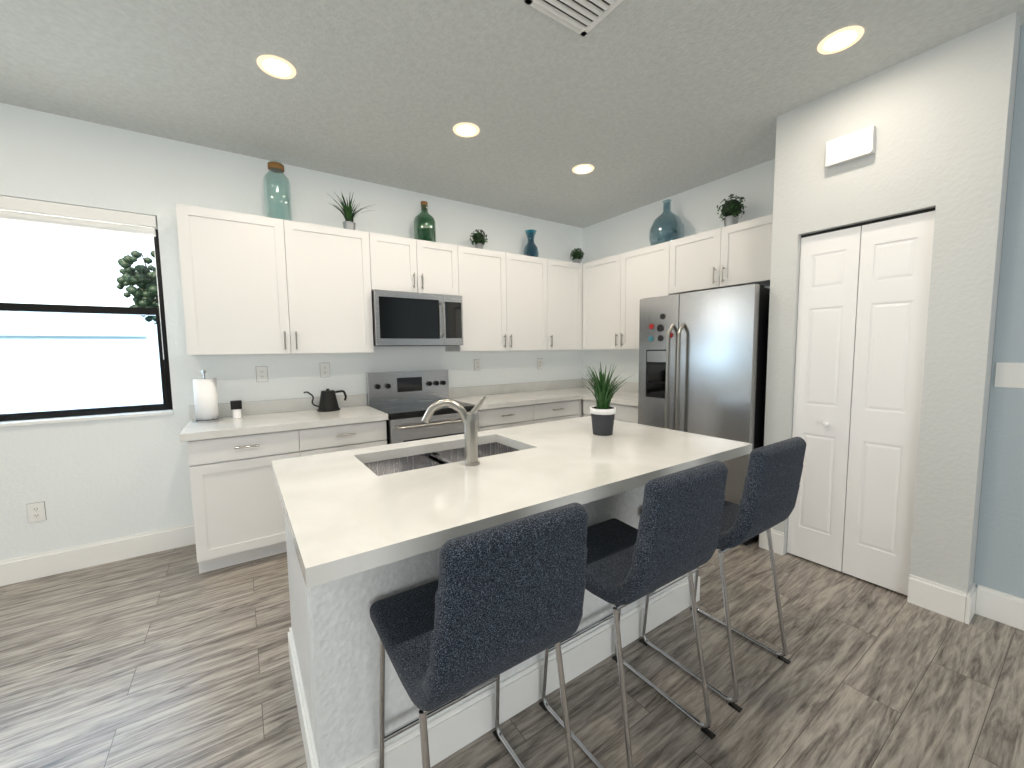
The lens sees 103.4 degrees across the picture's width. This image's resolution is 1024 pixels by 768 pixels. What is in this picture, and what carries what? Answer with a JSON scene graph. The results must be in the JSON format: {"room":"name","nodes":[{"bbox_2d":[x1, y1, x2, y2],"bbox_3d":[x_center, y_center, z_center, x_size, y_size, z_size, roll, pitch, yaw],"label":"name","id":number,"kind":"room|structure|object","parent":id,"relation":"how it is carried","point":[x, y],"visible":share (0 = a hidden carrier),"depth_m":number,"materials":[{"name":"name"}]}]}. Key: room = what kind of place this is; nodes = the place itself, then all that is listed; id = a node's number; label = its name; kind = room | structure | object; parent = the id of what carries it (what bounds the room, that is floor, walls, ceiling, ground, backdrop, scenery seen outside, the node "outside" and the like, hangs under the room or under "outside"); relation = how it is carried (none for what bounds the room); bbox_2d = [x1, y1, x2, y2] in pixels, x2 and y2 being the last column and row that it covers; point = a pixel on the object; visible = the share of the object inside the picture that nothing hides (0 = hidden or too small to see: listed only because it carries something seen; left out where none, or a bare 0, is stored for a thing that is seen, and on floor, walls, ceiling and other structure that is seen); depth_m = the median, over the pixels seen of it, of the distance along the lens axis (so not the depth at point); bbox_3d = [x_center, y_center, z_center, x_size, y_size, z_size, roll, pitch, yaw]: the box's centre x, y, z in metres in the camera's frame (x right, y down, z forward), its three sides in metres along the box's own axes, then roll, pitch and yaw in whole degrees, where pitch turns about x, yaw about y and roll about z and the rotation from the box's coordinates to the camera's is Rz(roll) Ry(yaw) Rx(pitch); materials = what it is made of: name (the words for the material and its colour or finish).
{"room":"kitchen","nodes":[
{"label":"kitchen","id":0,"kind":"room"},
{"bbox_2d":[0,103,582,560],"bbox_3d":[-1.862,-0.289,3.267,8.110,2.840,0.160,-4,6,-34],"label":"wall","id":1,"kind":"structure","parent":0,"point":[96,481],"depth_m":2.81,"materials":[{"name":"white paint"}]},
{"bbox_2d":[26,501,46,522],"bbox_3d":[-2.949,0.796,2.510,0.076,0.120,0.008,-4,6,-34],"label":"electrical outlet plate","id":2,"kind":"object","parent":1,"relation":"attached to","point":[36,512],"depth_m":2.51,"materials":[{"name":"white plastic"}]},
{"bbox_2d":[0,196,172,426],"bbox_3d":[-3.057,-0.426,2.420,1.516,1.352,0.155,-4,6,-34],"label":"window","id":3,"kind":"structure","parent":1,"relation":"in","point":[40,212],"depth_m":2.62,"materials":[{"name":"clear glass"}]},
{"bbox_2d":[0,523,195,585],"bbox_3d":[-3.635,1.181,2.067,3.284,0.152,0.016,-4,6,-34],"label":"baseboard","id":4,"kind":"structure","parent":1,"relation":"attached to","point":[25,568],"depth_m":2.66,"materials":[{"name":"white wood"}]},
{"bbox_2d":[256,366,267,381],"bbox_3d":[-1.935,-0.076,3.132,0.076,0.120,0.008,-4,6,-34],"label":"electrical outlet plate","id":5,"kind":"object","parent":1,"relation":"attached to","point":[261,371],"depth_m":3.13,"materials":[{"name":"white plastic"}]},
{"bbox_2d":[176,204,373,354],"bbox_3d":[-1.706,-0.704,3.042,1.184,0.950,0.330,-4,6,-34],"label":"upper cabinet","id":6,"kind":"object","parent":1,"relation":"attached to","point":[253,284],"depth_m":2.86,"materials":[{"name":"white wood"}]},
{"bbox_2d":[263,160,291,220],"bbox_3d":[-1.724,-1.397,2.976,0.176,0.440,0.176,-4,6,-34],"label":"bottle","id":7,"kind":"object","parent":6,"relation":"on","point":[275,167],"visible":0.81,"depth_m":2.95,"materials":[{"name":"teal glass"}]},
{"bbox_2d":[329,192,375,229],"bbox_3d":[-1.281,-1.364,3.250,0.387,0.318,0.347,-4,6,-34],"label":"potted plant","id":8,"kind":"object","parent":6,"relation":"on","point":[348,222],"depth_m":3.20,"materials":[{"name":"green plant"}]},
{"bbox_2d":[320,363,329,376],"bbox_3d":[-1.562,-0.117,3.381,0.076,0.120,0.008,-4,6,-34],"label":"electrical outlet plate","id":9,"kind":"object","parent":1,"relation":"attached to","point":[324,367],"depth_m":3.38,"materials":[{"name":"white plastic"}]},
{"bbox_2d":[189,379,582,418],"bbox_3d":[-0.707,0.096,3.966,3.856,0.100,0.020,-4,6,-34],"label":"backsplash","id":10,"kind":"structure","parent":1,"relation":"attached to","point":[255,407],"depth_m":3.49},
{"bbox_2d":[372,233,459,295],"bbox_3d":[-0.898,-1.010,3.567,0.775,0.447,0.330,-4,6,-34],"label":"upper cabinet","id":11,"kind":"object","parent":1,"relation":"attached to","point":[402,264],"depth_m":3.42,"materials":[{"name":"white wood"}]},
{"bbox_2d":[371,290,462,345],"bbox_3d":[-0.856,-0.555,3.553,0.767,0.440,0.455,-4,6,-34],"label":"microwave","id":12,"kind":"object","parent":11,"relation":"attached to","point":[399,318],"visible":1,"depth_m":3.38,"materials":[{"name":"silver metal"}]},
{"bbox_2d":[414,201,435,241],"bbox_3d":[-0.779,-1.430,3.614,0.190,0.375,0.190,-4,6,-34],"label":"bottle","id":13,"kind":"object","parent":11,"relation":"on","point":[424,225],"visible":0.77,"depth_m":3.54,"materials":[{"name":"green glass"}]},
{"bbox_2d":[474,359,480,370],"bbox_3d":[-0.359,-0.197,4.191,0.076,0.120,0.008,-4,6,-34],"label":"electrical outlet plate","id":14,"kind":"object","parent":1,"relation":"attached to","point":[477,367],"depth_m":4.19,"materials":[{"name":"white plastic"}]},
{"bbox_2d":[445,246,555,351],"bbox_3d":[-0.122,-0.813,4.108,1.090,0.950,0.330,-4,6,-34],"label":"upper cabinet","id":15,"kind":"object","parent":1,"relation":"attached to","point":[507,297],"depth_m":3.95,"materials":[{"name":"white wood"}]},
{"bbox_2d":[470,229,487,248],"bbox_3d":[-0.324,-1.386,3.927,0.172,0.224,0.170,-4,6,-34],"label":"plant","id":16,"kind":"object","parent":15,"relation":"on","point":[479,239],"visible":0.92,"depth_m":3.89,"materials":[{"name":"green plant"}]},
{"bbox_2d":[523,229,538,256],"bbox_3d":[0.199,-1.460,4.274,0.164,0.300,0.164,-4,6,-34],"label":"vase","id":17,"kind":"object","parent":15,"relation":"on","point":[530,248],"visible":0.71,"depth_m":4.22,"materials":[{"name":"blue glass"}]},
{"bbox_2d":[537,359,542,368],"bbox_3d":[0.324,-0.231,4.651,0.076,0.120,0.008,-4,6,-34],"label":"electrical outlet plate","id":18,"kind":"object","parent":1,"relation":"attached to","point":[539,361],"depth_m":4.65,"materials":[{"name":"white plastic"}]},
{"bbox_2d":[552,259,582,349],"bbox_3d":[0.460,-0.853,4.500,0.554,0.950,0.330,-4,6,-34],"label":"upper cabinet","id":19,"kind":"object","parent":1,"relation":"attached to","point":[567,277],"depth_m":4.41,"materials":[{"name":"white wood"}]},
{"bbox_2d":[570,248,583,262],"bbox_3d":[0.747,-1.455,4.659,0.165,0.214,0.165,-4,6,-34],"label":"plant","id":20,"kind":"object","parent":19,"relation":"on","point":[577,255],"visible":0.94,"depth_m":4.62,"materials":[{"name":"green plant"}]},
{"bbox_2d":[0,539,1023,767],"bbox_3d":[0.520,1.412,-0.099,8.110,0.050,8.600,-4,6,-34],"label":"floor","id":21,"kind":"structure","parent":0,"point":[171,658],"depth_m":1.69,"materials":[{"name":"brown wood"}]},
{"bbox_2d":[187,419,386,573],"bbox_3d":[-1.613,0.717,3.032,1.184,0.868,0.625,-4,6,-34],"label":"base cabinet","id":22,"kind":"object","parent":21,"relation":"on","point":[238,514],"depth_m":2.60,"materials":[{"name":"white wood"}]},
{"bbox_2d":[179,403,386,442],"bbox_3d":[-1.621,0.262,2.978,1.222,0.045,0.649,-4,6,-34],"label":"countertop","id":23,"kind":"structure","parent":22,"relation":"on","point":[274,420],"depth_m":2.79,"materials":[{"name":"white stone"}]},
{"bbox_2d":[192,370,222,422],"bbox_3d":[-2.128,0.081,2.812,0.170,0.355,0.170,-4,6,-34],"label":"paper towel","id":24,"kind":"object","parent":23,"relation":"on","point":[206,400],"visible":1,"depth_m":2.77,"materials":[{"name":"white paper"}]},
{"bbox_2d":[230,400,241,417],"bbox_3d":[-2.002,0.184,2.941,0.068,0.125,0.060,-4,6,-34],"label":"salt grinder","id":25,"kind":"object","parent":23,"relation":"on","point":[236,406],"visible":1,"depth_m":2.92,"materials":[{"name":"white ceramic"}]},
{"bbox_2d":[304,389,346,411],"bbox_3d":[-1.496,0.126,3.256,0.319,0.175,0.170,-4,6,-34],"label":"kettle","id":26,"kind":"object","parent":23,"relation":"on","point":[328,402],"visible":1,"depth_m":3.21,"materials":[{"name":"black metal"}]},
{"bbox_2d":[366,369,478,443],"bbox_3d":[-0.761,0.499,3.510,0.754,1.200,0.729,-4,6,-34],"label":"range","id":27,"kind":"object","parent":21,"relation":"on","point":[404,400],"visible":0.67,"depth_m":3.51,"materials":[{"name":"silver metal"}]},
{"bbox_2d":[370,503,587,767],"bbox_3d":[-0.103,0.785,1.113,0.435,1.012,0.517,-4,6,-34],"label":"stool","id":28,"kind":"object","parent":21,"relation":"on","point":[490,605],"visible":0.98,"depth_m":0.89,"materials":[{"name":"fabric"}]},
{"bbox_2d":[278,440,699,767],"bbox_3d":[0.007,0.783,1.984,1.907,0.869,0.806,-4,6,-34],"label":"kitchen island","id":29,"kind":"object","parent":21,"relation":"on","point":[333,638],"depth_m":1.32,"materials":[{"name":"paint"}]},
{"bbox_2d":[271,416,751,591],"bbox_3d":[0.058,0.334,1.862,1.945,0.045,1.070,-4,6,-34],"label":"island countertop","id":30,"kind":"structure","parent":29,"relation":"on","point":[344,519],"depth_m":1.42,"materials":[{"name":"white stone"}]},
{"bbox_2d":[422,395,486,465],"bbox_3d":[-0.236,0.189,1.659,0.232,0.284,0.151,-4,6,-34],"label":"faucet","id":31,"kind":"object","parent":30,"relation":"on","point":[469,420],"visible":1,"depth_m":1.64,"materials":[{"name":"silver metal"}]},
{"bbox_2d":[579,362,630,435],"bbox_3d":[0.499,0.074,2.210,0.398,0.402,0.362,-4,6,-34],"label":"potted plant","id":32,"kind":"object","parent":30,"relation":"on","point":[603,412],"visible":1,"depth_m":2.17,"materials":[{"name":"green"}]},
{"bbox_2d":[479,399,582,431],"bbox_3d":[0.036,0.603,4.142,1.230,0.868,0.625,-4,6,-34],"label":"base cabinet","id":33,"kind":"object","parent":21,"relation":"on","point":[502,417],"depth_m":3.83,"materials":[{"name":"white wood"}]},
{"bbox_2d":[451,387,614,410],"bbox_3d":[0.294,0.130,4.267,1.866,0.045,0.649,-4,6,-34],"label":"countertop","id":34,"kind":"structure","parent":33,"relation":"on","point":[561,394],"depth_m":4.02,"materials":[{"name":"white stone"}]},
{"bbox_2d":[583,399,637,423],"bbox_3d":[1.211,0.595,4.064,0.625,0.868,0.761,-4,6,-34],"label":"base cabinet","id":35,"kind":"object","parent":21,"relation":"on","point":[627,414],"depth_m":3.76,"materials":[{"name":"white wood"}]},
{"bbox_2d":[582,391,637,406],"bbox_3d":[1.197,0.140,4.018,0.649,0.045,0.765,-4,6,-34],"label":"countertop","id":36,"kind":"structure","parent":35,"relation":"on","point":[627,398],"depth_m":3.90,"materials":[{"name":"white stone"}]},
{"bbox_2d":[539,460,727,767],"bbox_3d":[0.415,0.750,1.461,0.435,1.012,0.517,-4,6,-34],"label":"stool","id":37,"kind":"object","parent":21,"relation":"on","point":[673,536],"visible":0.94,"depth_m":1.25,"materials":[{"name":"fabric"}]},
{"bbox_2d":[638,284,769,544],"bbox_3d":[1.596,0.193,3.252,0.792,1.795,0.912,-4,6,-34],"label":"fridge","id":38,"kind":"object","parent":21,"relation":"on","point":[702,362],"visible":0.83,"depth_m":2.90,"materials":[{"name":"silver metal"}]},
{"bbox_2d":[639,437,805,712],"bbox_3d":[0.912,0.715,1.795,0.435,1.012,0.517,-4,6,-34],"label":"stool","id":39,"kind":"object","parent":21,"relation":"on","point":[770,488],"visible":0.79,"depth_m":1.56,"materials":[{"name":"fabric"}]},
{"bbox_2d":[0,0,1023,227],"bbox_3d":[0.483,-1.493,-0.341,8.110,0.100,8.600,-4,6,-34],"label":"ceiling","id":40,"kind":"structure","parent":0,"point":[636,104],"depth_m":2.19,"materials":[{"name":"paint"}]},
{"bbox_2d":[257,55,295,78],"bbox_3d":[-1.204,-1.619,2.071,0.175,0.005,0.175,0,5,11],"label":"recessed light","id":41,"kind":"object","parent":40,"relation":"in","point":[277,67],"depth_m":2.06,"materials":[{"name":"white"}]},
{"bbox_2d":[453,123,479,136],"bbox_3d":[-0.303,-1.681,2.684,0.175,0.005,0.175,0,5,11],"label":"recessed light","id":42,"kind":"object","parent":40,"relation":"in","point":[461,129],"depth_m":2.67,"materials":[{"name":"white"}]},
{"bbox_2d":[525,0,622,36],"bbox_3d":[0.289,-1.600,1.650,0.340,0.011,0.340,-4,6,-34],"label":"ceiling vent","id":43,"kind":"object","parent":40,"relation":"in","point":[583,18],"visible":1,"depth_m":1.74,"materials":[{"name":"white plastic"}]},
{"bbox_2d":[572,164,593,173],"bbox_3d":[0.578,-1.743,3.287,0.175,0.005,0.175,0,5,11],"label":"recessed light","id":44,"kind":"object","parent":40,"relation":"in","point":[583,168],"depth_m":3.29,"materials":[{"name":"white"}]},
{"bbox_2d":[817,26,863,53],"bbox_3d":[1.571,-1.643,1.939,0.175,0.005,0.175,0,5,11],"label":"recessed light","id":45,"kind":"object","parent":40,"relation":"in","point":[839,40],"depth_m":1.93,"materials":[{"name":"white"}]},
{"bbox_2d":[583,159,774,382],"bbox_3d":[1.615,-0.401,4.073,0.160,2.840,2.387,-4,6,-34],"label":"wall","id":46,"kind":"structure","parent":0,"point":[695,209],"depth_m":3.98,"materials":[{"name":"white paint"}]},
{"bbox_2d":[583,379,638,390],"bbox_3d":[1.280,0.030,4.448,0.020,0.100,1.396,-4,6,-34],"label":"backsplash","id":47,"kind":"structure","parent":46,"relation":"attached to","point":[627,386],"depth_m":4.48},
{"bbox_2d":[582,214,772,349],"bbox_3d":[1.473,-0.805,3.767,0.364,0.950,2.015,-4,6,-34],"label":"upper cabinet","id":48,"kind":"object","parent":46,"relation":"attached to","point":[617,288],"visible":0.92,"depth_m":3.64,"materials":[{"name":"white wood"}]},
{"bbox_2d":[649,199,683,245],"bbox_3d":[1.441,-1.491,3.770,0.310,0.415,0.310,-4,6,-34],"label":"vase","id":49,"kind":"object","parent":48,"relation":"on","point":[652,231],"visible":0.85,"depth_m":3.72,"materials":[{"name":"blue glass"}]},
{"bbox_2d":[717,194,745,226],"bbox_3d":[1.780,-1.388,3.280,0.215,0.282,0.214,-4,6,-34],"label":"plant","id":50,"kind":"object","parent":48,"relation":"on","point":[731,211],"visible":1,"depth_m":3.24,"materials":[{"name":"green plant"}]},
{"bbox_2d":[764,12,1020,592],"bbox_3d":[2.296,-0.279,2.516,0.780,2.840,0.960,-4,6,-34],"label":"wall","id":51,"kind":"structure","parent":0,"point":[940,118],"depth_m":2.04,"materials":[{"name":"grey paint"}]},
{"bbox_2d":[825,125,875,167],"bbox_3d":[1.891,-1.322,2.266,0.049,0.140,0.210,-4,6,-34],"label":"door chime","id":52,"kind":"object","parent":51,"relation":"attached to","point":[858,144],"visible":1,"depth_m":2.25,"materials":[{"name":"white plastic"}]},
{"bbox_2d":[787,207,935,595],"bbox_3d":[1.995,0.115,2.378,0.097,2.061,0.596,-4,6,-34],"label":"bifold door","id":53,"kind":"structure","parent":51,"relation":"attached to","point":[863,298],"depth_m":2.33,"materials":[{"name":"white wood"}]},
{"bbox_2d":[964,583,1023,630],"bbox_3d":[3.754,1.255,0.060,0.015,0.152,4.919,-4,6,-34],"label":"baseboard","id":54,"kind":"structure","parent":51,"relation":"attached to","point":[983,601],"depth_m":2.01,"materials":[{"name":"white wood"}]},
{"bbox_2d":[973,25,1023,597],"bbox_3d":[3.813,-0.088,-0.007,0.160,2.840,4.929,-4,6,-34],"label":"wall","id":55,"kind":"structure","parent":0,"point":[999,562],"depth_m":1.96,"materials":[{"name":"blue paint"}]},
{"bbox_2d":[994,362,1023,387],"bbox_3d":[2.404,-0.042,1.941,0.008,0.120,0.110,-4,6,-34],"label":"switch plate","id":56,"kind":"object","parent":55,"relation":"attached to","point":[1009,375],"visible":1,"depth_m":1.95,"materials":[{"name":"white plastic"}]},
{"label":"outside","id":57,"kind":"structure","parent":0,"visible":0},
{"bbox_3d":[-7.664,1.098,7.917,24.000,0.050,13.830,-4,6,-34],"label":"ground","id":58,"kind":"structure","parent":57,"visible":0},
{"bbox_2d":[0,324,162,413],"bbox_3d":[-6.451,0.345,4.241,22.000,2.030,0.130,-4,6,-34],"label":"fence","id":59,"kind":"object","parent":58,"relation":"on","point":[152,352],"depth_m":4.95,"materials":[{"name":"white plastic"}]},
{"bbox_2d":[116,250,158,323],"bbox_3d":[-5.456,-0.436,6.271,0.940,3.225,1.268,-4,6,-34],"label":"tree","id":60,"kind":"object","parent":58,"relation":"on","point":[147,295],"depth_m":5.84,"materials":[{"name":"green plant"}]}
]}

